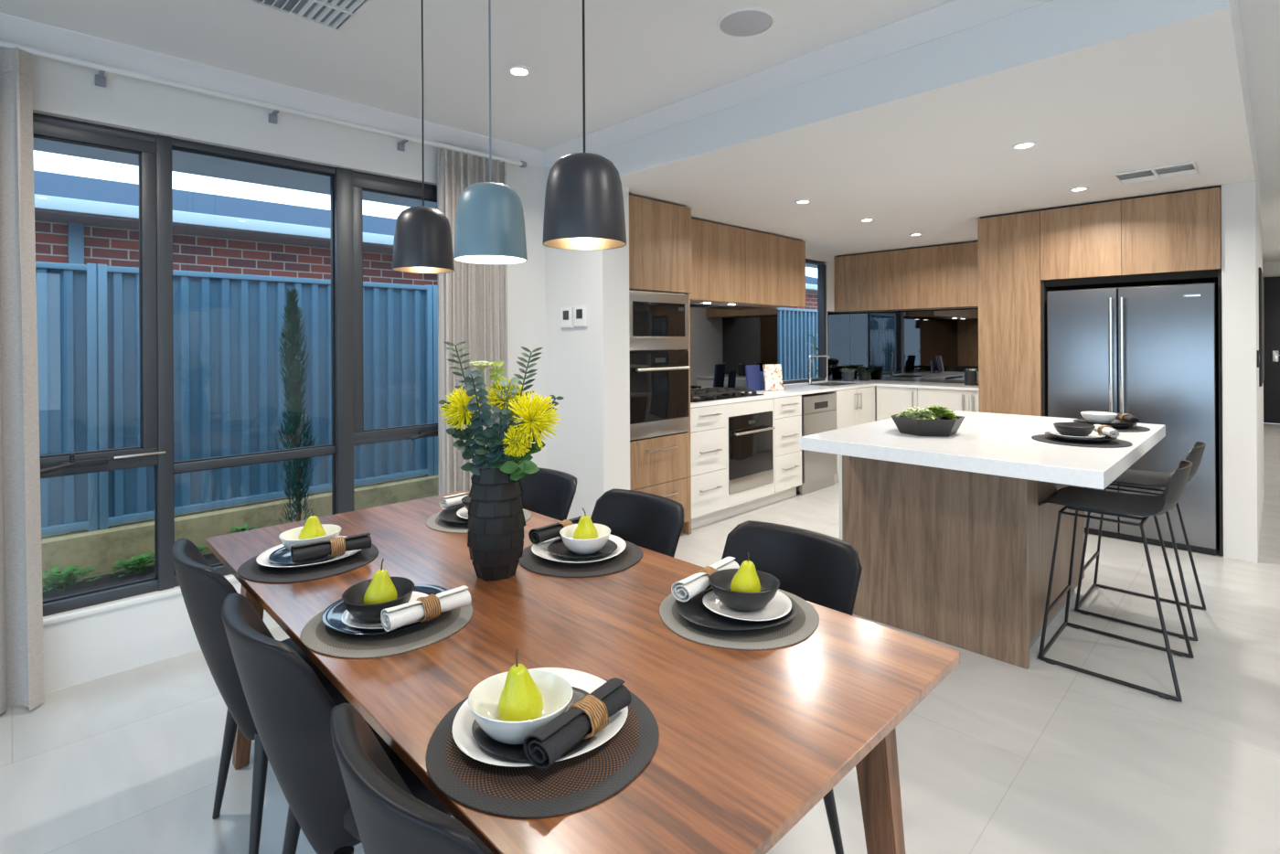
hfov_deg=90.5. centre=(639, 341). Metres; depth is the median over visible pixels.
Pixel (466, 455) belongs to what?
branch
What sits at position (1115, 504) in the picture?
bar stool
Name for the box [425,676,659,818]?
placemat
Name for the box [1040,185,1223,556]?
tall cabinet
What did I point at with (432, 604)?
napkin ring
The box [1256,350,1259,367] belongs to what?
light switch
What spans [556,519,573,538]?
napkin ring
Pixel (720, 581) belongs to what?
bowl
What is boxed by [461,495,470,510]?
bowl
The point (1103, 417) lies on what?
bowl
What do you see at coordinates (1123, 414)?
napkin ring
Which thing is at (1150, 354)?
fridge
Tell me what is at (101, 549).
wall
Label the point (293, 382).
conifer
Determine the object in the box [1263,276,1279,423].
door
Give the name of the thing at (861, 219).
recessed light
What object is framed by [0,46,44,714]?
curtain
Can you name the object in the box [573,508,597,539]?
pear
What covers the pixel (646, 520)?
dining chair
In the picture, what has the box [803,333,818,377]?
plant
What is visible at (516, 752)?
plate
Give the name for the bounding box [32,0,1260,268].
ceiling
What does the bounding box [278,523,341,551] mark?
bowl
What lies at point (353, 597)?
bowl
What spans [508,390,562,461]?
flower
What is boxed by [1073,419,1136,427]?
dinner plate
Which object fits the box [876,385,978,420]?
base cabinet
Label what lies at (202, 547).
plant
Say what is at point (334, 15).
ceiling vent
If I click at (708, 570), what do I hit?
napkin ring
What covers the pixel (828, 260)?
wall
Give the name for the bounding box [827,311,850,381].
backsplash
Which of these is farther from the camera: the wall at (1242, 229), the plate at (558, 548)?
the wall at (1242, 229)
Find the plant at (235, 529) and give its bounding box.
[226,522,265,533]
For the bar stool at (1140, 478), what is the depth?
3.26 m
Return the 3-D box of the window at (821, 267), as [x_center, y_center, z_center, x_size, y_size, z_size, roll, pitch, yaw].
[1.730,-0.234,6.892,1.030,1.353,0.080,0,0,-45]
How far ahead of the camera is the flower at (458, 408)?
1.75 m
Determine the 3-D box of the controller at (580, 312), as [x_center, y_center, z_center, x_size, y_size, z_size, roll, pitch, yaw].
[-0.380,-0.164,4.028,0.020,0.136,0.120,0,0,-45]
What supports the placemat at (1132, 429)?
on the benchtop at (1002, 444)
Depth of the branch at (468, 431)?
1.76 m
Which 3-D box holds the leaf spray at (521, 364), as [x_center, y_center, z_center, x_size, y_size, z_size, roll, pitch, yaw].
[-0.333,0.228,1.810,0.113,0.428,0.038,0,0,-5]
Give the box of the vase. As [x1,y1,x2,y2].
[466,468,525,580]
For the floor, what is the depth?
2.20 m
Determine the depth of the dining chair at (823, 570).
1.80 m
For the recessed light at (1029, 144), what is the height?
0.009 m
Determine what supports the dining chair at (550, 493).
on the floor
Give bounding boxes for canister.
[964,368,977,385]
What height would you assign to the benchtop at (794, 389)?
0.027 m
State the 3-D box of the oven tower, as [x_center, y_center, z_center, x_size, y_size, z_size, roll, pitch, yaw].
[-0.075,0.209,4.564,0.707,2.383,0.649,0,0,-45]
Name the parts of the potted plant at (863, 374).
pot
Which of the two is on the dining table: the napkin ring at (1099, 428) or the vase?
the vase
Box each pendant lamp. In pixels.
[392,0,454,273]
[453,0,527,264]
[542,0,626,250]
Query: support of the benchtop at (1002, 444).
on the kitchen island
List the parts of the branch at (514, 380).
stem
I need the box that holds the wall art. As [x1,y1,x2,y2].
[1258,266,1264,386]
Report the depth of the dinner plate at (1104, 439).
2.77 m
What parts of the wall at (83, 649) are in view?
curtain rail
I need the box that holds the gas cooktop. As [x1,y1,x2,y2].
[690,386,763,402]
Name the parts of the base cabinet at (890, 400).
door, handle, door, handle, handle, door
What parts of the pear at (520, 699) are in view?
stem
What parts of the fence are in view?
rail, sheet panel, rail, post, sheet panel, rail, rail, post, rail, sheet panel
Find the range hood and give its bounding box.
[689,299,753,306]
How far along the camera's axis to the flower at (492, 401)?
1.78 m
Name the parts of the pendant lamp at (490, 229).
cord, lamp shade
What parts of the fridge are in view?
door, handle, handle, door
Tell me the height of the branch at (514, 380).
0.342 m
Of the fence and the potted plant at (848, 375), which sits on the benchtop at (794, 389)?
the potted plant at (848, 375)
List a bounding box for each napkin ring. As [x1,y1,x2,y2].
[329,536,345,556]
[416,593,441,622]
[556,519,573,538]
[567,693,608,739]
[696,565,718,591]
[1097,425,1113,437]
[1119,413,1132,423]
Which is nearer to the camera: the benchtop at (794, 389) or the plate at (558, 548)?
the plate at (558, 548)
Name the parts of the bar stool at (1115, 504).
frame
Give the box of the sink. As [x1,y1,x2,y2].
[802,382,858,391]
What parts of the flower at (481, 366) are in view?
stem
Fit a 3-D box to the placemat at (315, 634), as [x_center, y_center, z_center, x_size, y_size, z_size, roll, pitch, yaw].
[-0.589,0.651,1.496,0.375,0.004,0.377,0,0,-45]
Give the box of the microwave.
[629,289,688,350]
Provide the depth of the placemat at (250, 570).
1.81 m
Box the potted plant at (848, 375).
[840,367,857,381]
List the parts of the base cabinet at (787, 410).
drawer, drawer, drawer, handle, handle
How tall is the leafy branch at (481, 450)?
0.206 m
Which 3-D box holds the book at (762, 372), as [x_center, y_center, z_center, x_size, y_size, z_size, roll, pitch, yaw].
[1.148,0.363,5.984,0.113,0.171,0.035,0,0,-39]
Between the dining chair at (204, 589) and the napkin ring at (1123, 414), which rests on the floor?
the dining chair at (204, 589)
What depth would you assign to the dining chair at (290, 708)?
1.25 m
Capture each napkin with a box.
[290,532,371,563]
[380,585,471,631]
[439,492,469,509]
[522,677,631,769]
[528,515,582,543]
[671,556,739,601]
[1093,424,1119,437]
[1115,412,1139,423]
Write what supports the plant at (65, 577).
on the ground
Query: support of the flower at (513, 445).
in the vase
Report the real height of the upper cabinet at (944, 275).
0.648 m
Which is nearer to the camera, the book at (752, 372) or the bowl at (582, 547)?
the bowl at (582, 547)
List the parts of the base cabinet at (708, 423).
drawer, drawer, drawer, handle, handle, handle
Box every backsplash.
[689,304,778,389]
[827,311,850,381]
[850,308,978,383]
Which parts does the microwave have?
handle, door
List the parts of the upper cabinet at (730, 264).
door, door, door, door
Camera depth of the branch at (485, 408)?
1.73 m
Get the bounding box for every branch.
[437,399,481,459]
[445,427,476,479]
[462,369,501,479]
[473,428,504,465]
[482,406,510,474]
[489,361,505,405]
[490,458,539,480]
[491,377,520,437]
[509,441,545,477]
[525,394,564,445]
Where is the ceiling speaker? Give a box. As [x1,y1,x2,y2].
[716,6,776,37]
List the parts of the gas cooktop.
glass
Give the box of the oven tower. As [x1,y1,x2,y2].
[629,194,691,534]
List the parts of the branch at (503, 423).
stem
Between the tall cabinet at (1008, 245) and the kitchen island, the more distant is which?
the tall cabinet at (1008, 245)
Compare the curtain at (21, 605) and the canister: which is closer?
the curtain at (21, 605)
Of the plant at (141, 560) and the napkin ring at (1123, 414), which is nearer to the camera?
the napkin ring at (1123, 414)
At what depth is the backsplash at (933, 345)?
7.03 m
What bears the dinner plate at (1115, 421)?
on the dinner plate at (1075, 421)
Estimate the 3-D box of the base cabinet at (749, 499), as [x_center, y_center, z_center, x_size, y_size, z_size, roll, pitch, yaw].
[0.703,0.939,5.379,0.664,0.914,0.583,0,0,-45]
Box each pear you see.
[298,508,326,539]
[362,558,397,604]
[498,649,543,721]
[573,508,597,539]
[730,552,760,592]
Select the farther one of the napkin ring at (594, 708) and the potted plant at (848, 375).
the potted plant at (848, 375)
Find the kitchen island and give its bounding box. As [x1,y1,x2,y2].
[838,454,1084,669]
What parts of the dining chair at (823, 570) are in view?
backrest, leg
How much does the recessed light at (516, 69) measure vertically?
0.009 m
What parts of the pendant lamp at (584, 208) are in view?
cord, lamp shade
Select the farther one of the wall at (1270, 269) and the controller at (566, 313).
the wall at (1270, 269)
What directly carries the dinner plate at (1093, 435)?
on the dinner plate at (1104, 439)
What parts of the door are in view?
handle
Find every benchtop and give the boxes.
[690,379,978,407]
[800,409,1165,489]
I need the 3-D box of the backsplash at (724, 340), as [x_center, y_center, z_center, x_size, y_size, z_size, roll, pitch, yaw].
[0.676,0.057,5.766,2.051,0.791,0.007,0,0,-45]
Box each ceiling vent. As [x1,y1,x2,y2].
[242,0,373,31]
[1111,160,1201,184]
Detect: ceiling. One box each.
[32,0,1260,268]
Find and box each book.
[745,364,761,390]
[759,371,765,389]
[762,363,783,390]
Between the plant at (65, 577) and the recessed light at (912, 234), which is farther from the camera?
the recessed light at (912, 234)
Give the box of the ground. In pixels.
[42,553,220,600]
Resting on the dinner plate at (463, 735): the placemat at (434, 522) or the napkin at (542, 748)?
the napkin at (542, 748)
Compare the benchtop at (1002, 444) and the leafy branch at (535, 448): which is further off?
the benchtop at (1002, 444)
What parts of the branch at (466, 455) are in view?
stem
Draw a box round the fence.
[35,261,818,536]
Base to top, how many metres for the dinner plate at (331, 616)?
0.022 m
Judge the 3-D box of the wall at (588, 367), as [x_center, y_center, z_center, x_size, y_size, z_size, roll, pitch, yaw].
[-0.435,0.210,4.260,0.225,2.385,0.820,0,0,-45]
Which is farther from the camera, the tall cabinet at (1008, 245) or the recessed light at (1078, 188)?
the tall cabinet at (1008, 245)
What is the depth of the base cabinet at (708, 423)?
4.79 m
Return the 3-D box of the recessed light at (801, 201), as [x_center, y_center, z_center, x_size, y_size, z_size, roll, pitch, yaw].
[1.146,-0.987,4.468,0.108,0.009,0.108,0,0,-45]
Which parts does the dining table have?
leg, leg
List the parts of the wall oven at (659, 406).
control panel, trim, door, handle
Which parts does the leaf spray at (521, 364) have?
stem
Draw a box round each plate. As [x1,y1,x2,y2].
[256,535,361,567]
[268,546,330,565]
[321,583,447,635]
[341,591,427,629]
[438,503,467,523]
[452,667,628,767]
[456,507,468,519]
[471,686,593,761]
[531,533,626,564]
[547,538,617,558]
[674,589,798,630]
[702,590,791,621]
[1044,431,1117,442]
[1048,430,1105,439]
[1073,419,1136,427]
[1077,418,1126,425]
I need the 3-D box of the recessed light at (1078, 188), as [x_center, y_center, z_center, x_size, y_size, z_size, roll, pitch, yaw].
[2.862,-0.997,4.137,0.108,0.009,0.108,0,0,-45]
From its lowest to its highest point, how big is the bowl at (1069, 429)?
0.055 m
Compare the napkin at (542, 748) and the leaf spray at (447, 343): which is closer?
the napkin at (542, 748)
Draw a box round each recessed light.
[507,64,531,75]
[794,199,810,203]
[859,218,874,221]
[909,233,922,235]
[1012,140,1036,149]
[1068,186,1088,191]
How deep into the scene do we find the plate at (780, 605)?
1.49 m
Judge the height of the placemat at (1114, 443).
0.004 m
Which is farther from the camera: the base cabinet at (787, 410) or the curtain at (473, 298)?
the base cabinet at (787, 410)
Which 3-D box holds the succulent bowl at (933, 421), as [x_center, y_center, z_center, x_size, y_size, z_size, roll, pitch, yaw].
[1.410,0.381,3.110,0.327,0.131,0.336,0,0,28]
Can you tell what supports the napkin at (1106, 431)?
on the dinner plate at (1104, 439)
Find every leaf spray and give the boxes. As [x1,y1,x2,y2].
[443,341,482,424]
[512,346,543,405]
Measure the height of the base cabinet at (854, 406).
0.914 m
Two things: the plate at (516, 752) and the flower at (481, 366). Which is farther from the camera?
the flower at (481, 366)
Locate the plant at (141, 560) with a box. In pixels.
[106,551,154,576]
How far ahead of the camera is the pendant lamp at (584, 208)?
1.45 m
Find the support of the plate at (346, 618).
on the dinner plate at (331, 616)
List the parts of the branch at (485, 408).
stem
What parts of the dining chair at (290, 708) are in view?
leg, backrest, leg, seat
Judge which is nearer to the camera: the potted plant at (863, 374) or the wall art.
the wall art
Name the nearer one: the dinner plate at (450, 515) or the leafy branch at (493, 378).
the leafy branch at (493, 378)
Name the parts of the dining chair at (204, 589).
backrest, leg, leg, seat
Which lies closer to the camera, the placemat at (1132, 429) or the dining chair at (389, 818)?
the dining chair at (389, 818)
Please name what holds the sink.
in the benchtop at (794, 389)
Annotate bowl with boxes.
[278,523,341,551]
[341,576,414,622]
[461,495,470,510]
[468,669,573,745]
[559,522,610,554]
[708,568,779,611]
[890,405,964,437]
[1053,422,1095,437]
[1080,411,1117,423]
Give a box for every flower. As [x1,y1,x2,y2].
[440,386,482,436]
[469,360,493,427]
[485,377,527,447]
[493,425,532,459]
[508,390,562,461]
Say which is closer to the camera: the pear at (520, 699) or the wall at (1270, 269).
the pear at (520, 699)
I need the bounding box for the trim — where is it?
[542,0,1053,168]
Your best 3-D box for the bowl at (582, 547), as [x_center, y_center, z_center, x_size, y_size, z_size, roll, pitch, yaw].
[-0.165,0.603,1.923,0.161,0.062,0.164,0,0,-45]
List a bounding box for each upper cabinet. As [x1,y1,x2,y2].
[689,218,805,308]
[833,240,978,311]
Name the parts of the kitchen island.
panel, panel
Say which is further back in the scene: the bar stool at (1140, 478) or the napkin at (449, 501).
the bar stool at (1140, 478)
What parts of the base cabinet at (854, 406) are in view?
door, handle, handle, door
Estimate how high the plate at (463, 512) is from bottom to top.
0.020 m
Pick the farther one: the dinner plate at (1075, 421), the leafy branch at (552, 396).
the dinner plate at (1075, 421)
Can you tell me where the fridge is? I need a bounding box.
[1046,282,1219,555]
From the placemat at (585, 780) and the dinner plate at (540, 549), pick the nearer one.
the placemat at (585, 780)
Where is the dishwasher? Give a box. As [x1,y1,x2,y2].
[796,392,837,495]
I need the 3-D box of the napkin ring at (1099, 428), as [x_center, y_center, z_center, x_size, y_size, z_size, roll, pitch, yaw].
[2.074,0.396,2.825,0.060,0.051,0.026,0,0,16]
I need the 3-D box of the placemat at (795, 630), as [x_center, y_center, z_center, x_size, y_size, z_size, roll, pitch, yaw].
[0.233,0.646,1.520,0.376,0.004,0.376,0,0,-45]
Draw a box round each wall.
[0,12,546,693]
[41,474,438,586]
[545,186,629,520]
[737,250,849,384]
[849,307,978,421]
[1221,180,1264,563]
[1262,260,1279,277]
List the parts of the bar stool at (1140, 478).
frame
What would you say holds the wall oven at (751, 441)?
in the base cabinet at (749, 499)
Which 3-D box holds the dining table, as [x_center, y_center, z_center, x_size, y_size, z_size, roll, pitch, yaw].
[-0.391,1.027,1.727,0.970,0.750,2.064,0,0,-44]
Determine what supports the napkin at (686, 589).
on the dinner plate at (694, 610)
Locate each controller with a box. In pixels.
[560,306,573,328]
[573,305,586,327]
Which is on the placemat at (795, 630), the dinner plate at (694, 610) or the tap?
the dinner plate at (694, 610)
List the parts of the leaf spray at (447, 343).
stem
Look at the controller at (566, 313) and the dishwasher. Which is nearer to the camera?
the controller at (566, 313)
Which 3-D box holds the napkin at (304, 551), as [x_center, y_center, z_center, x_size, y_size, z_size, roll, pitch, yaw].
[-0.906,0.603,1.866,0.208,0.047,0.057,0,0,-36]
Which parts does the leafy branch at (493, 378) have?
stem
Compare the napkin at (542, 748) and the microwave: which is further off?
the microwave
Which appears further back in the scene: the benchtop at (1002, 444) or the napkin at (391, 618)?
the benchtop at (1002, 444)
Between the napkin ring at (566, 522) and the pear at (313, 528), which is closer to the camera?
the pear at (313, 528)
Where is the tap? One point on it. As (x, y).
(810, 356)
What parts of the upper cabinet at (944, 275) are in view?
door, door, door, door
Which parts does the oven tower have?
drawer, door, drawer, handle, handle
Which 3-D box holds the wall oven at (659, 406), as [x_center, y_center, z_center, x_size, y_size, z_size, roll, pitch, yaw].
[-0.022,0.357,4.544,0.600,0.582,0.558,0,0,-45]
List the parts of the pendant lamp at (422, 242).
cord, lamp shade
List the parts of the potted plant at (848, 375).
pot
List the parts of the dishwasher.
control panel, door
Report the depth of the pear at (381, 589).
1.46 m
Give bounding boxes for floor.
[0,422,1279,853]
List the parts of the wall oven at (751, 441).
control panel, trim, door, handle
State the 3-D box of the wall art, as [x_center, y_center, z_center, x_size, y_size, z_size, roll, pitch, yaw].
[4.724,-0.107,4.821,1.000,0.840,0.014,0,0,-45]
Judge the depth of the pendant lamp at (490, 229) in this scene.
1.71 m
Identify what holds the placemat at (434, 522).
on the dining table
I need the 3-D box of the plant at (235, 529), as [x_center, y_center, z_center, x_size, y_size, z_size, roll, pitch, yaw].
[-2.937,1.421,4.701,0.287,0.117,0.207,0,0,-45]
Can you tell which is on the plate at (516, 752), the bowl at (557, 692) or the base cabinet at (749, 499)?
the bowl at (557, 692)
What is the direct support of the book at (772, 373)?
on the benchtop at (794, 389)
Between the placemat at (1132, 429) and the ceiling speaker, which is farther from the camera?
the placemat at (1132, 429)
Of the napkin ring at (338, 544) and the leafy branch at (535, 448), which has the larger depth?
the napkin ring at (338, 544)
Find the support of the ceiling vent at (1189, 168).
in the ceiling at (921, 138)
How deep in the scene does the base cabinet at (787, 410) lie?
5.55 m
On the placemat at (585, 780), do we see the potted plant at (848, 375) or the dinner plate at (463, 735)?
the dinner plate at (463, 735)
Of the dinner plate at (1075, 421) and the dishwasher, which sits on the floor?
the dishwasher
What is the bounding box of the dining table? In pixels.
[205,490,959,853]
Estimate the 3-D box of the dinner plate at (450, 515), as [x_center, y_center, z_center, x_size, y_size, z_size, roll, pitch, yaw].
[-0.598,0.638,2.350,0.289,0.022,0.283,0,0,-45]
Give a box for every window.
[32,112,437,626]
[782,258,826,384]
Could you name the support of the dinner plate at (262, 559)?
on the placemat at (250, 570)
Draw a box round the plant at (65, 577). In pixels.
[42,564,103,592]
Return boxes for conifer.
[273,288,318,522]
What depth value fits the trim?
2.83 m
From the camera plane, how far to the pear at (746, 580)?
1.50 m
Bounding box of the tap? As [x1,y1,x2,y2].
[808,354,829,383]
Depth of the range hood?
5.39 m
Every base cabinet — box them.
[690,404,726,529]
[720,397,774,519]
[768,394,801,503]
[827,386,875,482]
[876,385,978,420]
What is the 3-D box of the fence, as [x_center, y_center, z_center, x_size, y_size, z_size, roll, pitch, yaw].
[-1.971,0.361,6.003,14.564,1.800,0.060,0,0,-45]
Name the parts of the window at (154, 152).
sash, sill, sash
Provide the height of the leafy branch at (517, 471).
0.121 m
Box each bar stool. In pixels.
[1037,459,1194,701]
[1074,441,1206,640]
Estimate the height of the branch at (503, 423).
0.267 m
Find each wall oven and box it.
[629,351,690,440]
[728,411,775,494]
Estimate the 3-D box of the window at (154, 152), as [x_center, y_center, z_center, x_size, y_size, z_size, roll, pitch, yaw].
[-1.879,0.102,3.134,2.350,2.067,0.164,0,0,-45]
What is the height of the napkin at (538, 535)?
0.047 m
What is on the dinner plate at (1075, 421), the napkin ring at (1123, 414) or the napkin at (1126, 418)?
the napkin at (1126, 418)
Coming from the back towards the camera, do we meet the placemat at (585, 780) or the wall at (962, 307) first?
the wall at (962, 307)
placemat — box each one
[237,543,378,583]
[299,603,473,658]
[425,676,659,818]
[426,508,531,533]
[519,540,642,577]
[659,588,819,650]
[1031,434,1132,447]
[1072,421,1150,432]
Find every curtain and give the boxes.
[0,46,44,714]
[437,148,507,495]
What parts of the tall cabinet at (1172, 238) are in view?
door, door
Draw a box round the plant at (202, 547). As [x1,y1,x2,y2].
[197,544,210,554]
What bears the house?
on the ground
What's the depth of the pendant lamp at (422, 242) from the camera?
2.09 m
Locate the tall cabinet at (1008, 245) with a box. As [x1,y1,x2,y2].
[977,209,1042,415]
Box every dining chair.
[170,538,350,853]
[221,592,451,853]
[330,703,493,853]
[519,467,577,521]
[590,488,683,557]
[721,520,862,853]
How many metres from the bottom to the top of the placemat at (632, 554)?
0.004 m
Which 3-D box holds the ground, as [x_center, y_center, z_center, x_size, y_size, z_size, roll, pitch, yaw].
[-3.053,1.633,8.050,25.000,0.170,8.260,0,0,-45]
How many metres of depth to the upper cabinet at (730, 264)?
5.49 m
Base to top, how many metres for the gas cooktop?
0.054 m
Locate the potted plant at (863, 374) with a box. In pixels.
[854,367,873,380]
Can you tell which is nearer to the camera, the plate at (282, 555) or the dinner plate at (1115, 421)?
the plate at (282, 555)

